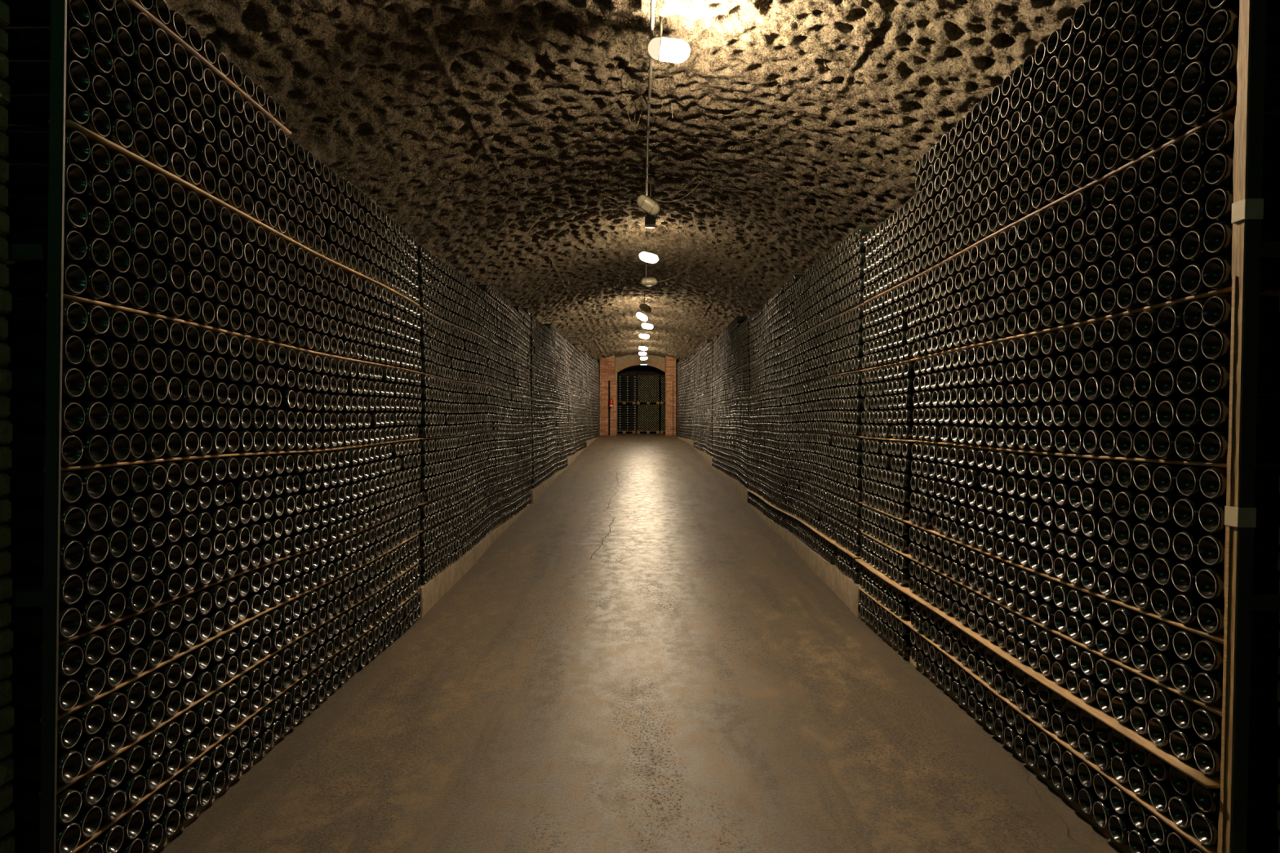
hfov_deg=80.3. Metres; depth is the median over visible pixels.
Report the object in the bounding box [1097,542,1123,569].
wine bottle
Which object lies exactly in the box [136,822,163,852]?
wine bottle
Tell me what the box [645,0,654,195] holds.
conduit pipe
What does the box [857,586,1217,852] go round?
wood lath
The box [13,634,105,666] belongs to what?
wine bottle
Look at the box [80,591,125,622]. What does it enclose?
wine bottle
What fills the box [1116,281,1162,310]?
wine bottle
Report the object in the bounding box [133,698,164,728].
wine bottle
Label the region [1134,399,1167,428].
wine bottle
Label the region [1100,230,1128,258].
wine bottle
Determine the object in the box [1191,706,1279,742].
wine bottle
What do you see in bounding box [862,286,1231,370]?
wood lath
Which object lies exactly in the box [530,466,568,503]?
trim
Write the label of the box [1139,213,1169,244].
wine bottle
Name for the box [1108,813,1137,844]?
wine bottle
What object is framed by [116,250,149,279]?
wine bottle
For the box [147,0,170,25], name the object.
wine bottle
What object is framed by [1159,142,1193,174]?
wine bottle
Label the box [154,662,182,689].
wine bottle
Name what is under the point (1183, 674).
wine bottle
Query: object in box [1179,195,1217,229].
wine bottle
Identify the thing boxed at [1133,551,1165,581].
wine bottle
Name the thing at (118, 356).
wine bottle
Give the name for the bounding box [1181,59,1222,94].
wine bottle
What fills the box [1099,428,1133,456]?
wine bottle
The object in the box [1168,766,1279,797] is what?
wine bottle
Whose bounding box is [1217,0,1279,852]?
wooden post
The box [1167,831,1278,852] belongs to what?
wine bottle
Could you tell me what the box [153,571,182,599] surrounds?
wine bottle
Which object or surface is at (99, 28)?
wine bottle
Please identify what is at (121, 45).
wine bottle
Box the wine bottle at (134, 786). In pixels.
[113,773,146,805]
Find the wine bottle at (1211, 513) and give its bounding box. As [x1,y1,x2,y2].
[1198,500,1279,533]
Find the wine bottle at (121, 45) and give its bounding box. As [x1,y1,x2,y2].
[103,24,133,58]
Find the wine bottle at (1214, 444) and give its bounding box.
[1200,429,1279,462]
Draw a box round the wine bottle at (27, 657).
[8,642,83,678]
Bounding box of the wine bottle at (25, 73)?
[4,57,89,93]
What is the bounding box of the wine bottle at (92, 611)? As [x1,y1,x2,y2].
[68,598,105,631]
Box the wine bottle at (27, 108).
[4,90,88,126]
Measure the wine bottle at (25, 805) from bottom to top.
0.089 m
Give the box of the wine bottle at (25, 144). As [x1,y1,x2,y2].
[4,127,90,163]
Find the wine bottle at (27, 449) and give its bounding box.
[7,433,83,466]
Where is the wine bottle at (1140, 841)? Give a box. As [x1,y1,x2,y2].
[1128,828,1155,852]
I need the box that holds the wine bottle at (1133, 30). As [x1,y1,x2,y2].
[1121,11,1151,44]
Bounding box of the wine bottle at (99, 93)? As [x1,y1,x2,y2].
[77,72,111,106]
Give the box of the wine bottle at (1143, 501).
[1133,492,1164,521]
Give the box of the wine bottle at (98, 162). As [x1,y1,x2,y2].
[4,141,110,173]
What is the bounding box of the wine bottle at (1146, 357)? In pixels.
[1135,340,1184,369]
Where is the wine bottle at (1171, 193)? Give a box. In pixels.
[1160,173,1194,205]
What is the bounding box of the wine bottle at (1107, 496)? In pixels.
[1098,487,1140,515]
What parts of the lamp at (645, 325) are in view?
glass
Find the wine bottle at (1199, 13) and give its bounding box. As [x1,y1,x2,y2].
[1185,0,1217,27]
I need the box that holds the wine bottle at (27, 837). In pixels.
[9,821,80,852]
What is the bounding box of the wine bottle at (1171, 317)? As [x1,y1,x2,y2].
[1157,304,1195,335]
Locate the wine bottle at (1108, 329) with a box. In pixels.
[1100,317,1142,344]
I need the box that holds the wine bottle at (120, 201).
[96,182,131,213]
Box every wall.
[5,195,558,572]
[598,353,678,434]
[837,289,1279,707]
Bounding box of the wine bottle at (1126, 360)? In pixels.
[1116,342,1147,371]
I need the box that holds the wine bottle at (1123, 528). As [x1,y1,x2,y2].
[1114,518,1146,546]
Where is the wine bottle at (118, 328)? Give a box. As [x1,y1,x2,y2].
[78,309,129,339]
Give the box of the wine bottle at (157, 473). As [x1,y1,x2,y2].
[100,462,166,491]
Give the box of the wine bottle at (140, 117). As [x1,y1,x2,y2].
[121,99,152,130]
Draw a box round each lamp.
[635,178,660,215]
[636,299,647,320]
[638,337,647,350]
[638,342,646,355]
[639,231,658,262]
[639,291,651,313]
[639,320,648,338]
[640,262,657,285]
[640,355,647,359]
[641,312,653,328]
[646,16,689,62]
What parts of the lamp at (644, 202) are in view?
stem, glass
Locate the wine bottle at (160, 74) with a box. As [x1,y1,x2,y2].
[145,55,170,85]
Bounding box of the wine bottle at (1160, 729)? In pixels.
[1147,715,1179,748]
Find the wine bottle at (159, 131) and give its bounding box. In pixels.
[142,111,169,141]
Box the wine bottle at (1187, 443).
[1174,429,1217,461]
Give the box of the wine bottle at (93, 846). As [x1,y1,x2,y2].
[76,840,102,852]
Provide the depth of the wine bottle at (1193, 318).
2.10 m
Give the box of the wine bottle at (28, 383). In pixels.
[6,366,85,399]
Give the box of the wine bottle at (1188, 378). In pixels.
[1176,364,1260,395]
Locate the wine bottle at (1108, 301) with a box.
[1100,286,1128,314]
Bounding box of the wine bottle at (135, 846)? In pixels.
[116,837,143,852]
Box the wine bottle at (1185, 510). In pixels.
[1173,497,1215,529]
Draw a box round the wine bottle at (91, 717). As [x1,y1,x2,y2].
[13,702,104,737]
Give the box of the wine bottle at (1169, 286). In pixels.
[1157,268,1210,299]
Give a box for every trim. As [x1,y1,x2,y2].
[151,617,417,852]
[417,503,532,617]
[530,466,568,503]
[566,447,586,466]
[586,436,599,447]
[676,435,693,446]
[693,447,712,466]
[711,466,749,503]
[747,502,862,618]
[862,616,1132,852]
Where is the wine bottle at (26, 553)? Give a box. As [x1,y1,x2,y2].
[8,537,84,572]
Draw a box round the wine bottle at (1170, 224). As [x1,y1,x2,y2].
[1159,205,1192,237]
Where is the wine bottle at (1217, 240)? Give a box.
[1203,219,1279,254]
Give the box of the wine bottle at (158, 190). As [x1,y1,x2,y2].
[142,171,168,200]
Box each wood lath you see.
[39,561,418,796]
[40,505,417,648]
[40,533,418,722]
[43,438,419,471]
[45,293,418,373]
[48,119,419,306]
[71,589,419,852]
[124,0,291,134]
[418,306,529,364]
[418,372,529,396]
[418,462,530,505]
[418,476,530,533]
[418,489,531,560]
[419,429,530,439]
[484,292,529,330]
[529,396,566,404]
[530,426,564,430]
[713,395,751,404]
[713,426,751,429]
[746,488,861,558]
[748,475,862,531]
[749,462,864,503]
[751,236,864,329]
[751,303,863,363]
[751,369,864,396]
[751,429,863,437]
[855,559,1220,788]
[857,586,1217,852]
[861,531,1222,716]
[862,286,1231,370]
[862,436,1226,467]
[862,503,1223,644]
[863,105,1236,302]
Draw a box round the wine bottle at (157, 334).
[137,316,168,345]
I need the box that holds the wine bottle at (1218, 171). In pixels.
[1204,151,1279,186]
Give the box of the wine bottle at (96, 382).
[72,368,108,399]
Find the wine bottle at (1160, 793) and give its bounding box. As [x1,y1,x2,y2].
[1148,781,1180,813]
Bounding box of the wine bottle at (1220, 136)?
[1205,115,1279,152]
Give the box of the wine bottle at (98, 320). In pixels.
[68,304,109,336]
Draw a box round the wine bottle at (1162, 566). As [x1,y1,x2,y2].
[1151,555,1266,586]
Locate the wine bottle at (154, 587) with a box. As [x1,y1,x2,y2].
[124,577,164,606]
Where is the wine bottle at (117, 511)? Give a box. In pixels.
[76,498,128,528]
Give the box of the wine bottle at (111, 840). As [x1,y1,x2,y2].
[93,823,124,852]
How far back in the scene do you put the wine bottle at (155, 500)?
2.39 m
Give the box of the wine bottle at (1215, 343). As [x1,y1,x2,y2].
[1200,328,1279,360]
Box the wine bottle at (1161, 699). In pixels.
[1149,686,1182,719]
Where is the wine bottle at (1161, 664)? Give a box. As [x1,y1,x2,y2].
[1149,651,1184,683]
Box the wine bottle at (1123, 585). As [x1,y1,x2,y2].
[1114,574,1145,604]
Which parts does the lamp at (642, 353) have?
glass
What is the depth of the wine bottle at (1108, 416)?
2.46 m
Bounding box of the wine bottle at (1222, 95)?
[1206,76,1279,113]
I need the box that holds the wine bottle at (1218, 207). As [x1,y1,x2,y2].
[1204,186,1279,221]
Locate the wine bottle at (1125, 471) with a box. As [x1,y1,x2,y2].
[1116,461,1153,488]
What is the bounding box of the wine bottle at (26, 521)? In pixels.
[7,505,85,537]
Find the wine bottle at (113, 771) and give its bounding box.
[92,756,126,789]
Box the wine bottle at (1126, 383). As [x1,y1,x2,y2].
[1119,371,1155,399]
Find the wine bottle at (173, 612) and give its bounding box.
[154,603,182,631]
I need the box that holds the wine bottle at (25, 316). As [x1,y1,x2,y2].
[6,300,87,333]
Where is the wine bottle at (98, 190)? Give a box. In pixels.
[8,172,111,204]
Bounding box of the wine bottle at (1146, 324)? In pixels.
[1135,309,1184,338]
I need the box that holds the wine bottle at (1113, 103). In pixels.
[1102,84,1129,114]
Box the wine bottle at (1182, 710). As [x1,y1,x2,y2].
[1169,697,1278,731]
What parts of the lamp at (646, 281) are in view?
glass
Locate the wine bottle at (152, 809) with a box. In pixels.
[134,792,164,824]
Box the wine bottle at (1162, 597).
[1151,586,1182,617]
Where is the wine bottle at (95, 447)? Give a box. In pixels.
[70,433,108,464]
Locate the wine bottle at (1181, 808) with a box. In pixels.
[1168,795,1200,830]
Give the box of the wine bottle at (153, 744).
[135,731,164,761]
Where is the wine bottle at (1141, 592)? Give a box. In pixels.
[1131,581,1165,610]
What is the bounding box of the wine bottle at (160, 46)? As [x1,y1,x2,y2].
[143,26,170,57]
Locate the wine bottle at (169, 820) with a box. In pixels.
[155,808,179,838]
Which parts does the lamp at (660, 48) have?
stem, glass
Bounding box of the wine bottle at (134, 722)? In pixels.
[117,710,146,742]
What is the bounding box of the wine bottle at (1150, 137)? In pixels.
[1139,118,1171,150]
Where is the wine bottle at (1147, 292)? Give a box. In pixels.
[1136,275,1191,304]
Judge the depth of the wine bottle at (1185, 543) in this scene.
2.11 m
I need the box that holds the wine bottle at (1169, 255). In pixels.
[1156,236,1207,268]
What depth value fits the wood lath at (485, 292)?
8.18 m
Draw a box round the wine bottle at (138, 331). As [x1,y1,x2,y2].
[101,313,148,342]
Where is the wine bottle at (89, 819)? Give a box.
[71,804,102,839]
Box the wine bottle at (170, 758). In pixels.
[154,747,181,777]
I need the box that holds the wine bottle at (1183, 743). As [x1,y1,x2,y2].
[1168,728,1279,762]
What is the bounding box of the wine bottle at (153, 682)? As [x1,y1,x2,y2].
[136,671,164,700]
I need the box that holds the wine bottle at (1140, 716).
[1129,705,1157,736]
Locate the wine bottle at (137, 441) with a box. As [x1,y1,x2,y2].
[76,431,146,460]
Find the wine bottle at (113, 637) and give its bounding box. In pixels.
[90,625,125,657]
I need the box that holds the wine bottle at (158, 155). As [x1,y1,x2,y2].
[144,139,168,168]
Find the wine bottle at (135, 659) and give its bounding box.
[112,646,147,677]
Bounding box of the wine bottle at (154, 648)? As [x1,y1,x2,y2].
[134,638,164,667]
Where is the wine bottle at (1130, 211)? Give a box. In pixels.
[1120,192,1149,222]
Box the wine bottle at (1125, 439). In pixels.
[1115,429,1142,457]
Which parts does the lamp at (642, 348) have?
glass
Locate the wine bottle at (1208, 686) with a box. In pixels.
[1194,671,1279,706]
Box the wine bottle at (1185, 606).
[1172,592,1224,625]
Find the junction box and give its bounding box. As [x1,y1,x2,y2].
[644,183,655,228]
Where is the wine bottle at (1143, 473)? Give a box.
[1133,462,1177,492]
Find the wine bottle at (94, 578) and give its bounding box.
[8,564,106,597]
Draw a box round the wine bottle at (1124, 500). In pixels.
[1114,490,1146,519]
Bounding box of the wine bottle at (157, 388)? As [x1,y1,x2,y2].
[98,374,168,402]
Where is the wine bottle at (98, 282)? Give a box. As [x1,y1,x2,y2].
[31,267,110,299]
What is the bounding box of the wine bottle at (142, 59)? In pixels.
[123,40,154,72]
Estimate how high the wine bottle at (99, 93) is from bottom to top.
0.089 m
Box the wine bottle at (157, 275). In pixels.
[136,257,167,285]
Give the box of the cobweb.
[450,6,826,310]
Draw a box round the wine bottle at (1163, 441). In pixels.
[1151,429,1186,459]
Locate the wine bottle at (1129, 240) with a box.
[1118,222,1149,252]
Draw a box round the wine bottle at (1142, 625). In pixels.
[1131,614,1163,644]
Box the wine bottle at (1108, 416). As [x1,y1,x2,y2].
[1099,401,1128,428]
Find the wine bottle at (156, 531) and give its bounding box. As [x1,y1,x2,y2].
[135,520,166,548]
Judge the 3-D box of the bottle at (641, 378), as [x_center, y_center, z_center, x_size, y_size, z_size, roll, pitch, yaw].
[0.310,-0.934,29.896,2.690,2.177,0.675,0,0,0]
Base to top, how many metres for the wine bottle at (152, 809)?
0.089 m
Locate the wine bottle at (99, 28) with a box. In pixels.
[80,9,112,44]
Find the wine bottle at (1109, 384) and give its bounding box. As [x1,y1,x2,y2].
[1100,373,1148,400]
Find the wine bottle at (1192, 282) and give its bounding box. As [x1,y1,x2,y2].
[1180,262,1268,294]
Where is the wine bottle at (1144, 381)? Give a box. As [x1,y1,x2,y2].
[1134,369,1186,399]
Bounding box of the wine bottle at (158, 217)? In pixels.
[137,200,169,228]
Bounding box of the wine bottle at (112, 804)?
[95,788,126,822]
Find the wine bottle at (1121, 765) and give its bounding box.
[1111,754,1137,785]
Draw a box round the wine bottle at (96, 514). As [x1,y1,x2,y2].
[63,501,107,533]
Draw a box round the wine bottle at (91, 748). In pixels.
[69,735,103,769]
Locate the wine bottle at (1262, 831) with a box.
[1191,810,1279,847]
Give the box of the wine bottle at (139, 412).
[121,402,149,431]
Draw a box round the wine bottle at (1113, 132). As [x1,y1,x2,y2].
[1102,113,1129,142]
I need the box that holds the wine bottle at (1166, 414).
[1155,399,1228,429]
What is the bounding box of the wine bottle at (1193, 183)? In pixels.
[1181,162,1220,196]
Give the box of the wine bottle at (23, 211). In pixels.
[5,195,87,229]
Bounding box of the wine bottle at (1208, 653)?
[1194,639,1279,674]
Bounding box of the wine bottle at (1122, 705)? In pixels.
[1111,694,1141,724]
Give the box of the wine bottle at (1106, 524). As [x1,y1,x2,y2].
[1097,515,1124,542]
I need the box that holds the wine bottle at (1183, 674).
[1170,661,1204,694]
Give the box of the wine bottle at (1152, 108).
[1141,88,1171,119]
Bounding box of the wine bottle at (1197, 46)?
[1186,25,1220,61]
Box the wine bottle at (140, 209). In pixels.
[120,190,150,220]
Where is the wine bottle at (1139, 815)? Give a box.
[1128,800,1153,831]
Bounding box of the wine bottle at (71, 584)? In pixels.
[8,572,83,606]
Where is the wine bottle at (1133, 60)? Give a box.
[1122,41,1150,73]
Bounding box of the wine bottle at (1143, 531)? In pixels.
[1133,521,1178,551]
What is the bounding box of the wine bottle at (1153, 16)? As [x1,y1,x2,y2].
[1141,0,1169,29]
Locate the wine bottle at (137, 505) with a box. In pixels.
[97,494,147,524]
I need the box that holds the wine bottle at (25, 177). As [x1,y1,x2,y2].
[4,160,87,195]
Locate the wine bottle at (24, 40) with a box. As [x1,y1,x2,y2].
[4,23,89,60]
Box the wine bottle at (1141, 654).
[1130,642,1161,672]
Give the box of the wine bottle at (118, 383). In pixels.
[62,370,128,400]
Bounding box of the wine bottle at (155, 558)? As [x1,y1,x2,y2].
[124,548,165,577]
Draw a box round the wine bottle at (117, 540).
[93,528,127,559]
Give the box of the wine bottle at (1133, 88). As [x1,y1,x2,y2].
[1121,71,1154,102]
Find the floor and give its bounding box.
[157,432,1279,852]
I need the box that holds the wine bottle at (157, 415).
[138,403,166,431]
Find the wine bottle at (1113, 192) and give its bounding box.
[1103,173,1128,202]
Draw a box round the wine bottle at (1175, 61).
[1163,40,1194,75]
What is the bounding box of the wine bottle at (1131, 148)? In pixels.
[1120,130,1151,160]
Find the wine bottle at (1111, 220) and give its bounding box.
[1101,202,1142,230]
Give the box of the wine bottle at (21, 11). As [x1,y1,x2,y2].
[4,0,90,28]
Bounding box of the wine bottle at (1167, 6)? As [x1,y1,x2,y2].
[1160,0,1191,13]
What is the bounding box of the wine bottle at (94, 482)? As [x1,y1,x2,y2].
[21,468,106,500]
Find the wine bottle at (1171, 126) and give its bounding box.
[1159,106,1195,139]
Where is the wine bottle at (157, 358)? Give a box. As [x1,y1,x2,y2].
[134,346,166,374]
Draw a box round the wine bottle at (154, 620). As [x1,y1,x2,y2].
[133,608,165,638]
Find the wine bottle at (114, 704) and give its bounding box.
[93,692,128,724]
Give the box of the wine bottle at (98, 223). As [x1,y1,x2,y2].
[74,204,110,236]
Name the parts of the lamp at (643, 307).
glass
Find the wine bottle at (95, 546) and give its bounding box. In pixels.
[17,533,108,564]
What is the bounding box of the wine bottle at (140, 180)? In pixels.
[120,162,151,192]
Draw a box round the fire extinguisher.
[609,397,613,407]
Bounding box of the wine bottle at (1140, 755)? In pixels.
[1129,741,1150,768]
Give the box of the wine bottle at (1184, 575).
[1171,561,1262,594]
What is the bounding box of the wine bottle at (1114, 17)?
[1104,0,1129,30]
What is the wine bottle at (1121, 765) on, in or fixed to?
on the wood lath at (1145, 802)
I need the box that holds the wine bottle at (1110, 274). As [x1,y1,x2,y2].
[1101,258,1139,286]
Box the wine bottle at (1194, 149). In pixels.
[1180,130,1217,164]
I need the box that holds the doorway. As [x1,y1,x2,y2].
[617,365,665,432]
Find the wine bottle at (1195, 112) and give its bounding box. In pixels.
[1182,92,1279,126]
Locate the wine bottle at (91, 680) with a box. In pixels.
[8,665,106,698]
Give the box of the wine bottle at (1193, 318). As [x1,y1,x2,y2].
[1183,298,1215,331]
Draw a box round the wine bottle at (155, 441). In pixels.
[137,431,165,459]
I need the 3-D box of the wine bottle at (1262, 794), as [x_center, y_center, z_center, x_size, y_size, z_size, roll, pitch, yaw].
[1.662,0.996,2.041,0.303,0.088,0.088,0,0,0]
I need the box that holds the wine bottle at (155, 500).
[123,491,164,519]
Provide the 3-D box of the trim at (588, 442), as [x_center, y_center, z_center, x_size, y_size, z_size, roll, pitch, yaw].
[-1.769,0.536,24.131,0.681,0.313,5.550,0,0,0]
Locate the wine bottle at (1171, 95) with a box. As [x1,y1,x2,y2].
[1160,74,1192,107]
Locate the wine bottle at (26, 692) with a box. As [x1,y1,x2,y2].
[8,678,80,713]
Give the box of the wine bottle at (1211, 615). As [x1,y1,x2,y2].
[1197,601,1279,635]
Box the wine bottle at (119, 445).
[70,432,130,462]
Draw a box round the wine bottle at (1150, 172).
[1139,153,1172,185]
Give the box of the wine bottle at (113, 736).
[92,722,126,755]
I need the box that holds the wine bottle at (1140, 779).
[1128,765,1158,797]
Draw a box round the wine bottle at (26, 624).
[8,605,81,639]
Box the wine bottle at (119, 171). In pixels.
[100,151,131,183]
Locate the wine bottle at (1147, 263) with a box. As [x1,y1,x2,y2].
[1136,244,1171,275]
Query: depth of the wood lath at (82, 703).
2.57 m
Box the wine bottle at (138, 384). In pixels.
[115,371,147,400]
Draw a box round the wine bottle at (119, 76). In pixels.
[101,54,130,88]
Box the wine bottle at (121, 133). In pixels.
[104,116,133,148]
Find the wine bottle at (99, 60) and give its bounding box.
[78,40,112,75]
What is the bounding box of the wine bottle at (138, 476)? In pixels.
[111,464,147,493]
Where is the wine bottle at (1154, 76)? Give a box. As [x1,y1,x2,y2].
[1142,56,1173,88]
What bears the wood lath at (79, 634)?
on the stack
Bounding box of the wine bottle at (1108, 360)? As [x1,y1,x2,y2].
[1098,346,1128,373]
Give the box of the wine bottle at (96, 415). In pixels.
[62,400,108,431]
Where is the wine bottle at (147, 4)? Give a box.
[134,0,152,10]
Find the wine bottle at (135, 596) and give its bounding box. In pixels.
[113,584,147,613]
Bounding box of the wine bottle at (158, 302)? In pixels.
[124,284,168,313]
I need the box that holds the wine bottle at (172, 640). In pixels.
[150,630,182,657]
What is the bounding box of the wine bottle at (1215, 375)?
[1200,360,1279,394]
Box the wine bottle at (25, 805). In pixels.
[9,788,81,826]
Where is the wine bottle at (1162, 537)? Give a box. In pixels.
[1151,525,1205,556]
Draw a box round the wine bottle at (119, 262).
[14,244,130,275]
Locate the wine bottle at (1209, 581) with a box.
[1195,567,1279,600]
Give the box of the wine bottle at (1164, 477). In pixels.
[1152,464,1201,494]
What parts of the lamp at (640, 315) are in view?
glass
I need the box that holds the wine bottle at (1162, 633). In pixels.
[1151,622,1267,653]
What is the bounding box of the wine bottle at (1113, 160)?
[1103,142,1131,170]
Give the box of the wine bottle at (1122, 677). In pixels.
[1111,666,1138,696]
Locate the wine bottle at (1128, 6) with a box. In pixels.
[1121,0,1149,14]
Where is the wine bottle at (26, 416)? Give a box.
[6,400,84,433]
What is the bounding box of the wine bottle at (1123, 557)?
[1113,546,1155,574]
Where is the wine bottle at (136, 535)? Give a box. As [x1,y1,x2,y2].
[115,524,147,553]
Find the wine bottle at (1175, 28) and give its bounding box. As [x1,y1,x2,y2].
[1160,8,1197,44]
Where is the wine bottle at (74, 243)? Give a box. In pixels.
[5,227,86,262]
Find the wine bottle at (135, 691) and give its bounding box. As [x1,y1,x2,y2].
[113,680,145,711]
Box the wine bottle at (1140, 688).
[1129,675,1160,706]
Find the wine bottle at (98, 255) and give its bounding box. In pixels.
[17,235,111,268]
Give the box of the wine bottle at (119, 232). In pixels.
[97,213,131,244]
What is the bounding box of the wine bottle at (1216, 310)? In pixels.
[1201,294,1279,328]
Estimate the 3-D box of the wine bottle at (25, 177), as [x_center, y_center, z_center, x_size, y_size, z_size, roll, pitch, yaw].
[-1.662,-0.666,2.036,0.304,0.090,0.088,0,0,-1]
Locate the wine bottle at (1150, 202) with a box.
[1138,184,1174,215]
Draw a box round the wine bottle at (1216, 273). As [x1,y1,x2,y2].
[1201,255,1279,289]
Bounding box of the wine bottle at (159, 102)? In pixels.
[143,84,169,113]
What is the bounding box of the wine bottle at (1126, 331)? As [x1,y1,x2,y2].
[1117,313,1161,342]
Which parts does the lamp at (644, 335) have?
glass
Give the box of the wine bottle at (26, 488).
[7,471,83,505]
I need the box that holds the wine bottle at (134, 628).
[113,617,145,647]
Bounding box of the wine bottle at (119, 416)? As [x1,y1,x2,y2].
[92,401,130,431]
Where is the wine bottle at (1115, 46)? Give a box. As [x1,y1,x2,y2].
[1105,27,1131,57]
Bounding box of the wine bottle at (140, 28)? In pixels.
[125,9,153,42]
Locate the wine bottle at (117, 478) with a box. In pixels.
[85,466,128,497]
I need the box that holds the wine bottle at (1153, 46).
[1142,26,1173,59]
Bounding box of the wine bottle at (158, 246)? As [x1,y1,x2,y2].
[136,227,168,257]
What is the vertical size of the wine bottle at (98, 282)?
0.089 m
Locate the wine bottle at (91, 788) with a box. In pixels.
[13,772,106,808]
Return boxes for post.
[865,246,872,491]
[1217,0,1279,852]
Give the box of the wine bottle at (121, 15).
[102,0,131,28]
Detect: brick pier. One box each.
[600,355,617,435]
[665,356,675,435]
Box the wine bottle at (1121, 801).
[1110,786,1133,816]
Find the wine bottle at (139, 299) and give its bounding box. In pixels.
[103,280,149,309]
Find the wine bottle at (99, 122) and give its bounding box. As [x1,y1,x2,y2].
[8,105,111,137]
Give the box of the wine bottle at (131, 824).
[115,808,143,841]
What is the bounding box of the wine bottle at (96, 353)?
[22,337,108,368]
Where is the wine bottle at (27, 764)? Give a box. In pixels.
[8,749,82,786]
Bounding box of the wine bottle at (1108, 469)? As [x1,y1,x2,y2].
[1098,460,1128,487]
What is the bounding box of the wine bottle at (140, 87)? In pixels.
[120,70,153,102]
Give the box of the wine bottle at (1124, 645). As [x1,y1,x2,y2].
[1115,635,1140,664]
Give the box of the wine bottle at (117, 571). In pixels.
[91,560,128,591]
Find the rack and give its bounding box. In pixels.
[6,0,66,852]
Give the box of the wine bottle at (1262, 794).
[1191,778,1279,815]
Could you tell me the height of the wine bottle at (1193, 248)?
0.091 m
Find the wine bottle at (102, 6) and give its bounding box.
[84,0,114,12]
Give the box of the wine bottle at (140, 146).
[125,128,150,158]
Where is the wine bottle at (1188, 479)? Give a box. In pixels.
[1176,466,1223,497]
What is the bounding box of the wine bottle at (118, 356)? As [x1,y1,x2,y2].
[93,340,128,370]
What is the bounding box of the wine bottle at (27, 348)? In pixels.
[6,332,84,366]
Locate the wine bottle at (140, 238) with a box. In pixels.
[116,220,151,250]
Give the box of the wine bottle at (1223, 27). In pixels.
[1205,6,1279,44]
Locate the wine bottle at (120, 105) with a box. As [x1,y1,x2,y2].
[99,86,131,118]
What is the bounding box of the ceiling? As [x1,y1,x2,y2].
[164,0,1090,362]
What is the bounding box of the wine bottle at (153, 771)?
[135,760,164,791]
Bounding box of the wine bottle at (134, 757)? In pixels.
[116,744,145,776]
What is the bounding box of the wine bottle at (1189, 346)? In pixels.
[1178,331,1217,363]
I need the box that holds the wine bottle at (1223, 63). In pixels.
[1209,40,1279,78]
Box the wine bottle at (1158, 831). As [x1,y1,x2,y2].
[1146,814,1174,848]
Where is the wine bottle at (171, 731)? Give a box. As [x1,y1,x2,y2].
[155,720,180,750]
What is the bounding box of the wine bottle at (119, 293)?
[40,274,130,305]
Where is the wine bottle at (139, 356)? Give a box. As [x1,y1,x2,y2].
[117,342,149,371]
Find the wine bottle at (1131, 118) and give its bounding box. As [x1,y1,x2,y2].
[1119,100,1149,131]
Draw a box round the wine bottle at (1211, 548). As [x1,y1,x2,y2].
[1197,533,1279,567]
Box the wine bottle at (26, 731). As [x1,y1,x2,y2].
[8,715,82,751]
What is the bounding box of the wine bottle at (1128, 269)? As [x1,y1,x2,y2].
[1119,251,1148,280]
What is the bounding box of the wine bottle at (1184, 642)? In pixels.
[1173,629,1279,662]
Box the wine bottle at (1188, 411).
[1176,396,1213,428]
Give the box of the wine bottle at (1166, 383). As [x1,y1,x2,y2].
[1155,367,1213,397]
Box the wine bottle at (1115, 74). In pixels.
[1104,56,1130,86]
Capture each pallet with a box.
[617,401,635,404]
[617,430,635,433]
[636,401,659,404]
[636,430,659,433]
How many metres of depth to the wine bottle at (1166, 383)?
2.19 m
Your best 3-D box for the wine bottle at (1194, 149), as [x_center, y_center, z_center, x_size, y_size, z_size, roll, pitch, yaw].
[1.661,-0.767,2.083,0.304,0.091,0.088,0,0,0]
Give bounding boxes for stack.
[135,0,1279,852]
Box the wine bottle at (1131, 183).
[1120,164,1151,194]
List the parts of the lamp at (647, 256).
glass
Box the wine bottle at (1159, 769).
[1147,752,1171,782]
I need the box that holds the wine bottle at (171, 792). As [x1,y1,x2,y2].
[155,778,181,808]
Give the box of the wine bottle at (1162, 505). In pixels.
[1151,494,1187,524]
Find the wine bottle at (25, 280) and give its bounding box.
[5,262,86,297]
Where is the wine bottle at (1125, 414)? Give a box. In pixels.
[1115,400,1144,428]
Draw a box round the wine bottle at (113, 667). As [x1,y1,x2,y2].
[93,656,125,688]
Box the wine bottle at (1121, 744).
[1111,728,1131,755]
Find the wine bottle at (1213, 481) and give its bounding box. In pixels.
[1200,467,1279,501]
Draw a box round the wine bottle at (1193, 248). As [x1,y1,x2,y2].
[1180,228,1231,261]
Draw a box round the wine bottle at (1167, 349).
[1156,335,1208,366]
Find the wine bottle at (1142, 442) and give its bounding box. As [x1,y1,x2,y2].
[1133,428,1164,457]
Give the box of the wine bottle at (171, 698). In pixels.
[156,688,181,717]
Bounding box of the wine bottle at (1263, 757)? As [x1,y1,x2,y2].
[1193,741,1279,777]
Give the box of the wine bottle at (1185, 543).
[1173,530,1213,562]
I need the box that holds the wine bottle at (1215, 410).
[1200,395,1279,429]
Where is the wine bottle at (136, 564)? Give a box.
[110,554,146,583]
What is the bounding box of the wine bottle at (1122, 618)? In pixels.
[1112,607,1143,636]

